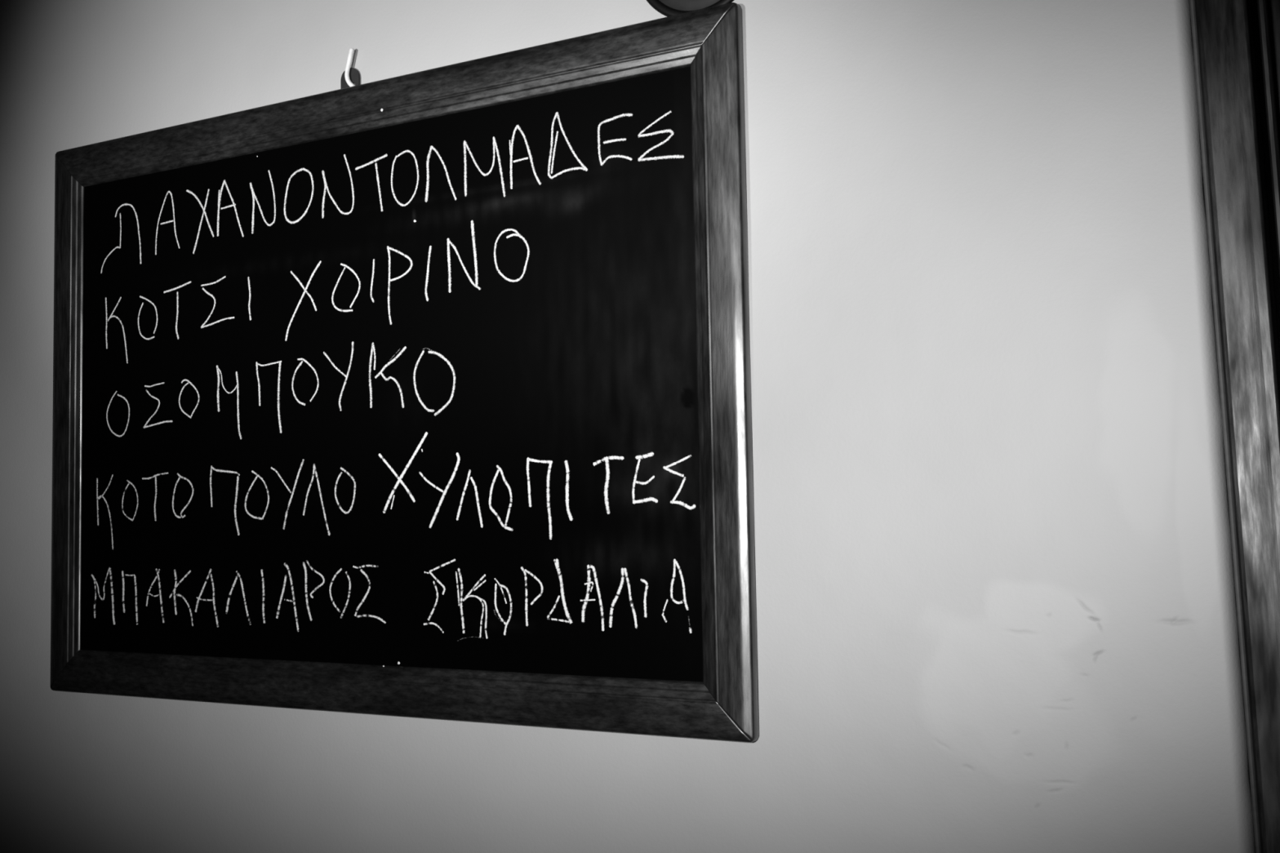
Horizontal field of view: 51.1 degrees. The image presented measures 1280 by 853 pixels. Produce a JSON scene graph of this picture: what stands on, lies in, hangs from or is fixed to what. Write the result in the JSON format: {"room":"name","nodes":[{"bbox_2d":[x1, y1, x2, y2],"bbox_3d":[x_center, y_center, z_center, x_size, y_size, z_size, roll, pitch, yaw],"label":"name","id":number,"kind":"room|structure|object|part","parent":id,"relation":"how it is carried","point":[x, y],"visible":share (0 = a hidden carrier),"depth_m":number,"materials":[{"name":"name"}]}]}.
{"room":"restaurant","nodes":[
{"label":"restaurant","id":0,"kind":"room"},
{"bbox_2d":[0,0,1255,852],"bbox_3d":[-0.199,0.217,1.073,5.100,2.700,0.062,-5,-5,29],"label":"wall","id":1,"kind":"structure","parent":0,"point":[996,606],"depth_m":0.86,"materials":[{"name":"paint"}]},
{"bbox_2d":[344,48,355,86],"bbox_3d":[-0.233,-0.288,1.081,0.009,0.033,0.009,-5,-5,29],"label":"wall hook","id":2,"kind":"object","parent":1,"relation":"attached to","point":[348,67],"visible":1,"depth_m":1.08,"materials":[{"name":"white metal"}]},
{"bbox_2d":[49,2,759,742],"bbox_3d":[-0.234,-0.028,1.065,0.729,0.545,0.011,-3,-4,29],"label":"chalkboard","id":3,"kind":"object","parent":2,"relation":"hanging from","point":[425,393],"visible":1,"depth_m":1.02,"materials":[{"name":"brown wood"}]},
{"bbox_3d":[-0.522,-0.009,1.225,0.038,0.494,0.011,-3,-4,29],"label":"frame rail","id":4,"kind":"part","parent":3,"relation":"part of","materials":[{"name":"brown wood"}]},
{"bbox_3d":[-0.238,-0.253,1.077,0.697,0.038,0.008,-3,-4,29],"label":"frame rail","id":5,"kind":"part","parent":3,"relation":"part of","materials":[{"name":"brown wood"}]},
{"bbox_3d":[-0.229,0.205,1.050,0.697,0.038,0.011,-3,-4,29],"label":"frame rail","id":6,"kind":"part","parent":3,"relation":"part of","materials":[{"name":"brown wood"}]},
{"bbox_3d":[0.055,-0.040,0.904,0.038,0.494,0.011,-3,-4,29],"label":"frame rail","id":7,"kind":"part","parent":3,"relation":"part of","materials":[{"name":"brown wood"}]},
{"bbox_2d":[646,0,733,17],"bbox_3d":[0.040,-0.333,0.933,0.100,0.100,0.004,-5,-5,29],"label":"disc","id":8,"kind":"object","parent":1,"relation":"attached to","point":[667,8],"visible":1,"depth_m":0.94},
{"bbox_2d":[1189,0,1279,852],"bbox_3d":[0.382,0.457,0.741,0.040,2.120,0.059,-5,-5,29],"label":"door frame","id":9,"kind":"structure","parent":1,"relation":"attached to","point":[1231,104],"depth_m":0.76,"materials":[{"name":"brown wood"}]},
{"bbox_2d":[1269,0,1279,126],"bbox_3d":[0.792,0.425,0.522,0.890,2.105,0.028,-5,-5,29],"label":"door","id":10,"kind":"structure","parent":1,"relation":"in","point":[1274,5],"depth_m":0.78,"materials":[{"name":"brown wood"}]}
]}

